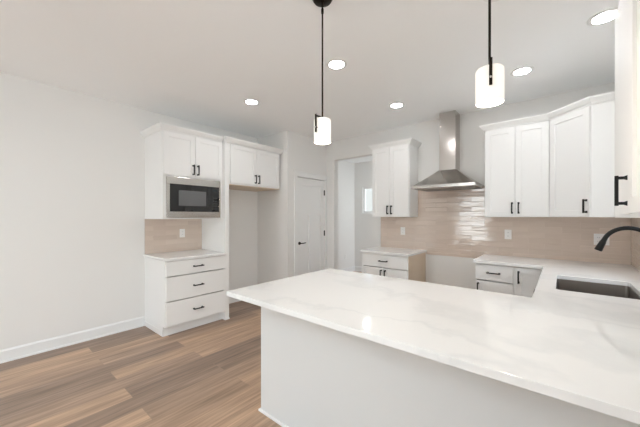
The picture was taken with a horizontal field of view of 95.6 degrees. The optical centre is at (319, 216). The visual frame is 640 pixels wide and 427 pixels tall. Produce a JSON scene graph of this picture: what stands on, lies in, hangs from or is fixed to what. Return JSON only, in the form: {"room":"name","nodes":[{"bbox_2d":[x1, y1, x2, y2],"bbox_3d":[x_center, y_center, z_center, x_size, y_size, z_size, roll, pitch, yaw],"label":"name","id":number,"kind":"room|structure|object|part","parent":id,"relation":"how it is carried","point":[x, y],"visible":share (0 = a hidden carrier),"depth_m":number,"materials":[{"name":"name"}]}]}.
{"room":"kitchen","nodes":[
{"label":"kitchen","id":0,"kind":"room"},
{"bbox_2d":[0,72,354,349],"bbox_3d":[-2.651,0.010,3.286,0.148,2.740,11.250,0,0,40],"label":"wall","id":1,"kind":"structure","parent":0,"point":[72,163],"depth_m":3.16,"materials":[{"name":"white paint"}]},
{"bbox_2d":[0,316,144,363],"bbox_3d":[-4.139,1.319,1.369,0.020,0.122,5.998,0,0,40],"label":"baseboard","id":2,"kind":"structure","parent":1,"relation":"attached to","point":[17,352],"depth_m":3.10,"materials":[{"name":"white paint"}]},
{"bbox_2d":[145,219,201,253],"bbox_3d":[-1.979,0.266,3.966,0.010,0.468,0.754,0,0,40],"label":"backsplash","id":3,"kind":"structure","parent":1,"relation":"attached to","point":[161,235],"depth_m":3.92,"materials":[{"name":"tile"}]},
{"bbox_2d":[180,229,184,236],"bbox_3d":[-1.914,0.230,4.029,0.008,0.116,0.072,0,0,40],"label":"outlet","id":4,"kind":"object","parent":3,"relation":"attached to","point":[182,231],"visible":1,"depth_m":4.03,"materials":[{"name":"white plastic"}]},
{"bbox_2d":[140,122,222,218],"bbox_3d":[-1.768,-0.517,3.756,0.602,1.095,0.807,0,0,40],"label":"upper cabinet","id":5,"kind":"object","parent":1,"relation":"attached to","point":[170,150],"visible":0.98,"depth_m":3.52,"materials":[{"name":"white paint"}]},
{"bbox_3d":[-1.676,-0.739,3.470,0.020,0.500,0.369,0,0,40],"label":"door","id":6,"kind":"part","parent":5,"relation":"part of","materials":[{"name":"white paint"}]},
{"bbox_3d":[-1.774,-1.032,3.753,0.597,0.067,0.795,0,0,40],"label":"crown molding","id":7,"kind":"part","parent":5,"relation":"part of","materials":[{"name":"white paint"}]},
{"bbox_2d":[166,176,219,217],"bbox_3d":[-1.716,-0.228,3.747,0.445,0.482,0.686,0,0,40],"label":"microwave","id":8,"kind":"object","parent":5,"relation":"in","point":[185,197],"visible":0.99,"depth_m":3.57,"materials":[{"name":"grey metal"}]},
{"bbox_3d":[-1.588,-0.223,3.576,0.028,0.322,0.514,0,0,40],"label":"door","id":9,"kind":"part","parent":8,"relation":"part of","materials":[{"name":"black glass"}]},
{"bbox_3d":[-1.386,-0.223,3.818,0.028,0.322,0.112,0,0,40],"label":"control panel","id":10,"kind":"part","parent":8,"relation":"part of","materials":[{"name":"black glass"}]},
{"bbox_3d":[-1.436,-0.739,3.757,0.020,0.500,0.369,0,0,40],"label":"door","id":11,"kind":"part","parent":5,"relation":"part of","materials":[{"name":"white paint"}]},
{"bbox_2d":[229,297,241,303],"bbox_3d":[-1.051,1.319,4.484,0.770,0.122,1.095,0,0,40],"label":"baseboard","id":12,"kind":"structure","parent":1,"relation":"attached to","point":[231,300],"depth_m":4.65,"materials":[{"name":"white paint"}]},
{"bbox_2d":[222,136,283,191],"bbox_3d":[-1.154,-0.749,4.441,0.667,0.633,1.052,0,0,40],"label":"upper cabinet","id":13,"kind":"object","parent":1,"relation":"attached to","point":[253,166],"visible":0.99,"depth_m":4.22,"materials":[{"name":"white paint"}]},
{"bbox_3d":[-1.079,-0.724,4.108,0.020,0.531,0.436,0,0,40],"label":"door","id":14,"kind":"part","parent":13,"relation":"part of","materials":[{"name":"white paint"}]},
{"bbox_3d":[-1.135,-1.032,4.425,0.617,0.067,1.052,0,0,40],"label":"crown molding","id":15,"kind":"part","parent":13,"relation":"part of","materials":[{"name":"white paint"}]},
{"bbox_3d":[-1.174,-0.437,4.474,0.594,0.010,0.921,0,0,40],"label":"panel","id":16,"kind":"part","parent":13,"relation":"part of","materials":[{"name":"brown wood"}]},
{"bbox_3d":[-0.796,-0.724,4.447,0.020,0.531,0.436,0,0,40],"label":"door","id":17,"kind":"part","parent":13,"relation":"part of","materials":[{"name":"white paint"}]},
{"bbox_2d":[0,271,361,426],"bbox_3d":[0.196,1.430,0.910,7.665,0.100,11.250,0,0,40],"label":"floor","id":18,"kind":"structure","parent":0,"point":[209,374],"depth_m":2.46,"materials":[{"name":"brown wood"}]},
{"bbox_2d":[145,255,224,336],"bbox_3d":[-1.728,0.943,3.754,0.667,0.875,0.759,0,0,40],"label":"base cabinet","id":19,"kind":"object","parent":18,"relation":"on","point":[180,295],"visible":0.99,"depth_m":3.50,"materials":[{"name":"white paint"}]},
{"bbox_2d":[143,249,225,261],"bbox_3d":[-1.735,0.490,3.748,0.640,0.030,0.776,0,0,40],"label":"countertop","id":20,"kind":"structure","parent":19,"relation":"on","point":[199,253],"depth_m":3.63,"materials":[{"name":"white stone"}]},
{"bbox_3d":[-1.506,0.601,3.572,0.020,0.167,0.743,0,0,40],"label":"drawer","id":21,"kind":"part","parent":19,"relation":"part of","materials":[{"name":"white paint"}]},
{"bbox_3d":[-1.506,0.833,3.572,0.020,0.275,0.743,0,0,40],"label":"drawer","id":22,"kind":"part","parent":19,"relation":"part of","materials":[{"name":"white paint"}]},
{"bbox_3d":[-1.506,1.118,3.572,0.020,0.274,0.743,0,0,40],"label":"drawer","id":23,"kind":"part","parent":19,"relation":"part of","materials":[{"name":"white paint"}]},
{"bbox_2d":[202,142,229,319],"bbox_3d":[-1.479,0.192,4.086,0.623,2.376,0.068,0,0,40],"label":"end panel","id":24,"kind":"object","parent":18,"relation":"on","point":[215,232],"visible":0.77,"depth_m":3.90,"materials":[{"name":"white paint"}]},
{"bbox_2d":[362,252,425,281],"bbox_3d":[1.038,0.943,4.124,0.691,0.875,0.647,0,0,40],"label":"base cabinet","id":25,"kind":"object","parent":18,"relation":"on","point":[413,267],"visible":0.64,"depth_m":3.90,"materials":[{"name":"white paint"}]},
{"bbox_3d":[0.729,0.975,4.022,0.334,0.560,0.020,0,0,40],"label":"door","id":26,"kind":"part","parent":25,"relation":"part of","materials":[{"name":"white paint"}]},
{"bbox_3d":[0.859,0.601,3.913,0.673,0.167,0.020,0,0,40],"label":"drawer","id":27,"kind":"part","parent":25,"relation":"part of","materials":[{"name":"white paint"}]},
{"bbox_2d":[359,247,426,256],"bbox_3d":[1.038,0.490,4.124,0.735,0.030,0.623,0,0,40],"label":"countertop","id":28,"kind":"structure","parent":25,"relation":"on","point":[377,250],"depth_m":4.00,"materials":[{"name":"white stone"}]},
{"bbox_3d":[0.989,0.975,3.804,0.334,0.560,0.020,0,0,40],"label":"door","id":29,"kind":"part","parent":25,"relation":"part of","materials":[{"name":"white paint"}]},
{"bbox_3d":[1.320,0.943,3.926,0.006,0.875,0.589,0,0,40],"label":"panel","id":30,"kind":"part","parent":25,"relation":"part of","materials":[{"name":"brown wood"}]},
{"bbox_2d":[258,307,639,426],"bbox_3d":[0.663,0.943,1.674,2.187,0.875,0.814,0,0,40],"label":"base cabinet","id":31,"kind":"object","parent":18,"relation":"on","point":[313,374],"visible":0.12,"depth_m":1.49,"materials":[{"name":"white paint"}]},
{"bbox_3d":[0.645,1.371,1.652,2.187,0.018,0.757,0,0,40],"label":"shoe molding","id":32,"kind":"part","parent":31,"relation":"part of","materials":[{"name":"white paint"}]},
{"bbox_2d":[227,254,639,423],"bbox_3d":[1.233,0.490,2.345,2.169,0.030,3.106,0,0,40],"label":"countertop","id":33,"kind":"structure","parent":31,"relation":"on","point":[578,348],"depth_m":1.33,"materials":[{"name":"white stone"}]},
{"bbox_2d":[556,279,639,299],"bbox_3d":[1.893,0.613,1.999,0.429,0.214,0.629,0,0,40],"label":"sink","id":34,"kind":"object","parent":33,"relation":"in","point":[562,284],"visible":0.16,"depth_m":2.21,"materials":[{"name":"silver metal"}]},
{"bbox_2d":[594,226,639,251],"bbox_3d":[1.973,0.268,1.862,0.305,0.414,0.107,0,0,40],"label":"faucet","id":35,"kind":"object","parent":33,"relation":"on","point":[601,244],"visible":1,"depth_m":1.93,"materials":[{"name":"black metal"}]},
{"bbox_3d":[1.998,0.208,1.875,0.256,0.294,0.027,0,0,40],"label":"spout","id":36,"kind":"part","parent":35,"relation":"part of","materials":[{"name":"black metal"}]},
{"bbox_2d":[475,263,513,294],"bbox_3d":[2.027,0.943,3.299,0.357,0.875,0.647,0,0,40],"label":"base cabinet","id":37,"kind":"object","parent":18,"relation":"on","point":[488,277],"visible":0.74,"depth_m":3.07,"materials":[{"name":"white paint"}]},
{"bbox_3d":[1.849,0.601,3.087,0.342,0.167,0.020,0,0,40],"label":"drawer","id":38,"kind":"part","parent":37,"relation":"part of","materials":[{"name":"white paint"}]},
{"bbox_3d":[1.849,0.975,3.087,0.342,0.560,0.020,0,0,40],"label":"door","id":39,"kind":"part","parent":37,"relation":"part of","materials":[{"name":"white paint"}]},
{"bbox_2d":[514,266,541,296],"bbox_3d":[2.513,0.943,2.893,0.908,0.875,0.647,0,0,40],"label":"base cabinet","id":40,"kind":"object","parent":18,"relation":"on","point":[525,279],"visible":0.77,"depth_m":2.91,"materials":[{"name":"white paint"}]},
{"bbox_3d":[2.000,0.615,2.924,0.018,0.125,0.037,0,0,40],"label":"handle","id":41,"kind":"part","parent":40,"relation":"part of","materials":[{"name":"black metal"}]},
{"bbox_2d":[257,132,282,283],"bbox_3d":[-0.806,0.010,4.872,0.650,2.740,0.100,0,0,40],"label":"wall","id":42,"kind":"structure","parent":0,"point":[269,203],"depth_m":4.81,"materials":[{"name":"white paint"}]},
{"bbox_2d":[283,130,325,278],"bbox_3d":[-0.197,0.010,5.016,0.100,2.740,1.100,0,0,40],"label":"wall","id":43,"kind":"structure","parent":0,"point":[300,153],"depth_m":4.65,"materials":[{"name":"white paint"}]},
{"bbox_2d":[293,170,327,275],"bbox_3d":[-0.146,0.318,4.976,0.030,2.125,0.855,0,0,40],"label":"trim","id":44,"kind":"structure","parent":43,"relation":"attached to","point":[297,174],"depth_m":4.71,"materials":[{"name":"white paint"}]},
{"bbox_2d":[298,177,324,274],"bbox_3d":[-0.141,0.362,5.000,0.097,2.015,0.725,0,0,40],"label":"door","id":45,"kind":"structure","parent":43,"relation":"in","point":[311,193],"depth_m":5.00,"materials":[{"name":"white paint"}]},
{"bbox_2d":[0,0,618,162],"bbox_3d":[0.196,-1.410,0.910,7.665,0.100,11.250,0,0,40],"label":"ceiling","id":46,"kind":"structure","parent":0,"point":[198,61],"depth_m":2.45,"materials":[{"name":"white paint"}]},
{"bbox_2d":[243,99,259,104],"bbox_3d":[-0.813,-1.358,3.442,0.188,0.004,0.188,0,0,40],"label":"recessed light","id":47,"kind":"object","parent":46,"relation":"in","point":[246,101],"visible":1,"depth_m":3.43,"materials":[{"name":"white paint"}]},
{"bbox_2d":[246,100,256,103],"bbox_3d":[-0.813,-1.358,3.442,0.134,0.002,0.134,0,0,40],"label":"diffuser","id":48,"kind":"object","parent":47,"relation":"attached to","point":[247,101],"depth_m":3.43,"materials":[{"name":"white plastic"}]},
{"bbox_2d":[312,0,331,144],"bbox_3d":[0.013,-0.909,1.795,0.128,0.901,0.135,0,0,40],"label":"pendant light","id":49,"kind":"object","parent":46,"relation":"hanging from","point":[322,125],"visible":1,"depth_m":1.77,"materials":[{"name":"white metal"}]},
{"bbox_3d":[0.015,-0.940,1.798,0.010,0.651,0.010,0,0,40],"label":"stem","id":50,"kind":"part","parent":49,"relation":"part of","materials":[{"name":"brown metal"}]},
{"bbox_3d":[0.015,-0.530,1.798,0.105,0.143,0.105,0,0,40],"label":"lamp shade","id":51,"kind":"part","parent":49,"relation":"part of","materials":[{"name":"white glass"}]},
{"bbox_2d":[326,59,346,69],"bbox_3d":[0.149,-1.358,2.591,0.188,0.004,0.188,0,0,40],"label":"recessed light","id":52,"kind":"object","parent":46,"relation":"in","point":[335,64],"visible":1,"depth_m":2.59,"materials":[{"name":"white plastic"}]},
{"bbox_2d":[329,61,343,67],"bbox_3d":[0.149,-1.358,2.591,0.134,0.002,0.134,0,0,40],"label":"diffuser","id":53,"kind":"object","parent":52,"relation":"attached to","point":[332,64],"depth_m":2.59,"materials":[{"name":"white plastic"}]},
{"bbox_2d":[389,102,404,107],"bbox_3d":[0.936,-1.358,3.543,0.188,0.004,0.188,0,0,40],"label":"recessed light","id":54,"kind":"object","parent":46,"relation":"in","point":[396,104],"visible":1,"depth_m":3.54,"materials":[{"name":"white plastic"}]},
{"bbox_2d":[391,104,401,107],"bbox_3d":[0.936,-1.358,3.543,0.134,0.002,0.134,0,0,40],"label":"diffuser","id":55,"kind":"object","parent":54,"relation":"attached to","point":[392,105],"depth_m":3.54,"materials":[{"name":"white plastic"}]},
{"bbox_2d":[475,0,503,107],"bbox_3d":[0.710,-0.918,1.214,0.128,0.884,0.134,0,0,40],"label":"pendant light","id":56,"kind":"object","parent":46,"relation":"hanging from","point":[489,79],"visible":1,"depth_m":1.18,"materials":[{"name":"white glass"}]},
{"bbox_3d":[0.712,-0.948,1.217,0.010,0.634,0.010,0,0,40],"label":"stem","id":57,"kind":"part","parent":56,"relation":"part of","materials":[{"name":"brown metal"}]},
{"bbox_3d":[0.712,-0.547,1.217,0.105,0.143,0.105,0,0,40],"label":"lamp shade","id":58,"kind":"part","parent":56,"relation":"part of","materials":[{"name":"white glass"}]},
{"bbox_2d":[510,66,533,75],"bbox_3d":[1.891,-1.358,2.714,0.188,0.004,0.188,0,0,40],"label":"recessed light","id":59,"kind":"object","parent":46,"relation":"in","point":[520,71],"visible":1,"depth_m":2.71,"materials":[{"name":"white plastic"}]},
{"bbox_2d":[514,68,530,74],"bbox_3d":[1.891,-1.358,2.714,0.134,0.002,0.134,0,0,40],"label":"diffuser","id":60,"kind":"object","parent":59,"relation":"attached to","point":[519,71],"depth_m":2.71,"materials":[{"name":"white plastic"}]},
{"bbox_2d":[586,7,617,25],"bbox_3d":[1.941,-1.358,1.975,0.188,0.004,0.188,0,0,40],"label":"recessed light","id":61,"kind":"object","parent":46,"relation":"in","point":[605,16],"visible":0.8,"depth_m":1.98,"materials":[{"name":"white plastic"}]},
{"bbox_2d":[592,11,616,23],"bbox_3d":[1.941,-1.358,1.975,0.134,0.002,0.134,0,0,40],"label":"diffuser","id":62,"kind":"object","parent":61,"relation":"attached to","point":[603,17],"depth_m":1.98,"materials":[{"name":"white plastic"}]},
{"bbox_2d":[355,161,371,266],"bbox_3d":[2.252,0.010,6.339,3.465,2.740,0.120,0,0,40],"label":"wall","id":63,"kind":"structure","parent":0,"point":[363,170],"depth_m":7.27,"materials":[{"name":"white paint"}]},
{"bbox_2d":[361,187,371,213],"bbox_3d":[1.385,-0.400,7.030,0.840,0.670,0.130,0,0,40],"label":"window","id":64,"kind":"structure","parent":63,"relation":"in","point":[364,188],"depth_m":7.26,"materials":[{"name":"white paint"}]},
{"bbox_2d":[326,82,631,288],"bbox_3d":[1.689,0.010,4.081,3.995,2.740,0.118,0,0,40],"label":"wall","id":65,"kind":"structure","parent":0,"point":[440,269],"depth_m":4.02,"materials":[{"name":"white paint"}]},
{"bbox_2d":[339,266,361,271],"bbox_3d":[1.580,1.319,5.535,3.465,0.122,1.975,0,0,40],"label":"baseboard","id":66,"kind":"structure","parent":65,"relation":"attached to","point":[353,268],"depth_m":7.28,"materials":[{"name":"white paint"}]},
{"bbox_2d":[368,138,421,216],"bbox_3d":[1.090,-0.530,4.263,0.677,1.070,0.367,0,0,40],"label":"upper cabinet","id":67,"kind":"object","parent":65,"relation":"attached to","point":[394,163],"visible":1,"depth_m":4.12,"materials":[{"name":"white paint"}]},
{"bbox_3d":[0.894,-0.495,4.248,0.278,0.988,0.020,0,0,40],"label":"door","id":68,"kind":"part","parent":67,"relation":"part of","materials":[{"name":"white paint"}]},
{"bbox_3d":[1.092,-1.032,4.264,0.677,0.067,0.362,0,0,40],"label":"crown molding","id":69,"kind":"part","parent":67,"relation":"part of","materials":[{"name":"white paint"}]},
{"bbox_3d":[1.112,-0.495,4.067,0.278,0.988,0.020,0,0,40],"label":"door","id":70,"kind":"part","parent":67,"relation":"part of","materials":[{"name":"white paint"}]},
{"bbox_2d":[411,110,484,191],"bbox_3d":[1.631,-0.856,3.699,0.745,1.009,0.539,0,0,40],"label":"range hood","id":71,"kind":"object","parent":65,"relation":"attached to","point":[449,176],"visible":0.99,"depth_m":3.73,"materials":[{"name":"silver metal"}]},
{"bbox_2d":[381,188,630,264],"bbox_3d":[2.012,0.075,3.726,2.725,0.920,0.010,0,0,40],"label":"backsplash","id":72,"kind":"structure","parent":65,"relation":"attached to","point":[455,223],"depth_m":3.63,"materials":[{"name":"tile"}]},
{"bbox_2d":[401,227,404,234],"bbox_3d":[1.244,0.215,4.355,0.072,0.116,0.008,0,0,40],"label":"outlet","id":73,"kind":"object","parent":72,"relation":"attached to","point":[402,228],"visible":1,"depth_m":4.35,"materials":[{"name":"white plastic"}]},
{"bbox_2d":[504,230,511,238],"bbox_3d":[2.269,0.215,3.500,0.072,0.116,0.008,0,0,40],"label":"outlet","id":74,"kind":"object","parent":72,"relation":"attached to","point":[507,233],"visible":1,"depth_m":3.50,"materials":[{"name":"white plastic"}]},
{"bbox_2d":[594,234,608,244],"bbox_3d":[2.892,0.235,2.980,0.116,0.116,0.008,0,0,40],"label":"outlet","id":75,"kind":"object","parent":72,"relation":"attached to","point":[597,237],"visible":0.45,"depth_m":2.99,"materials":[{"name":"white plastic"}]},
{"bbox_2d":[479,113,549,216],"bbox_3d":[2.221,-0.530,3.319,0.651,1.070,0.367,0,0,40],"label":"upper cabinet","id":76,"kind":"object","parent":65,"relation":"attached to","point":[517,151],"visible":0.95,"depth_m":3.17,"materials":[{"name":"white paint"}]},
{"bbox_3d":[2.040,-0.495,3.292,0.291,0.988,0.020,0,0,40],"label":"door","id":77,"kind":"part","parent":76,"relation":"part of","materials":[{"name":"white paint"}]},
{"bbox_3d":[2.223,-1.032,3.321,0.651,0.067,0.362,0,0,40],"label":"crown molding","id":78,"kind":"part","parent":76,"relation":"part of","materials":[{"name":"white paint"}]},
{"bbox_3d":[2.267,-0.495,3.103,0.288,0.988,0.020,0,0,40],"label":"door","id":79,"kind":"part","parent":76,"relation":"part of","materials":[{"name":"white paint"}]},
{"bbox_2d":[547,91,614,216],"bbox_3d":[2.602,-0.530,2.808,0.662,1.070,0.665,0,0,40],"label":"upper cabinet","id":80,"kind":"object","parent":65,"relation":"attached to","point":[582,132],"visible":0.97,"depth_m":2.65,"materials":[{"name":"white paint"}]},
{"bbox_3d":[2.400,-0.495,2.796,0.020,0.988,0.405,0,0,-5],"label":"door","id":81,"kind":"part","parent":80,"relation":"part of","materials":[{"name":"white paint"}]},
{"bbox_3d":[2.445,-1.032,2.654,0.197,0.067,0.734,0,0,-24],"label":"crown molding","id":82,"kind":"part","parent":80,"relation":"part of","materials":[{"name":"white paint"}]},
{"bbox_3d":[2.387,-0.095,2.618,0.037,0.125,0.018,0,0,-5],"label":"handle","id":83,"kind":"part","parent":80,"relation":"part of","materials":[{"name":"black metal"}]},
{"bbox_3d":[1.908,0.010,1.341,0.149,2.740,3.805,0,0,40],"label":"wall","id":84,"kind":"structure","parent":0,"visible":0},
{"bbox_2d":[614,0,639,217],"bbox_3d":[1.320,-0.545,1.038,0.362,1.100,1.285,0,0,40],"label":"upper cabinet","id":85,"kind":"object","parent":84,"relation":"attached to","point":[627,19],"visible":1,"depth_m":1.19,"materials":[{"name":"white paint"}]},
{"bbox_3d":[1.243,-0.107,1.199,0.037,0.125,0.018,0,0,40],"label":"handle","id":86,"kind":"part","parent":85,"relation":"part of","materials":[{"name":"black metal"}]},
{"bbox_3d":[1.381,-0.547,1.313,0.012,1.070,0.275,0,0,40],"label":"filler panel","id":87,"kind":"part","parent":85,"relation":"part of","materials":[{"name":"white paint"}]},
{"bbox_3d":[1.048,-0.547,0.920,0.020,1.064,0.743,0,0,40],"label":"door","id":88,"kind":"part","parent":85,"relation":"part of","materials":[{"name":"white paint"}]},
{"bbox_2d":[631,218,639,270],"bbox_3d":[2.371,0.240,2.023,0.010,0.470,2.144,0,0,40],"label":"backsplash","id":89,"kind":"structure","parent":84,"relation":"attached to","point":[635,236],"depth_m":2.67,"materials":[{"name":"tile"}]}
]}

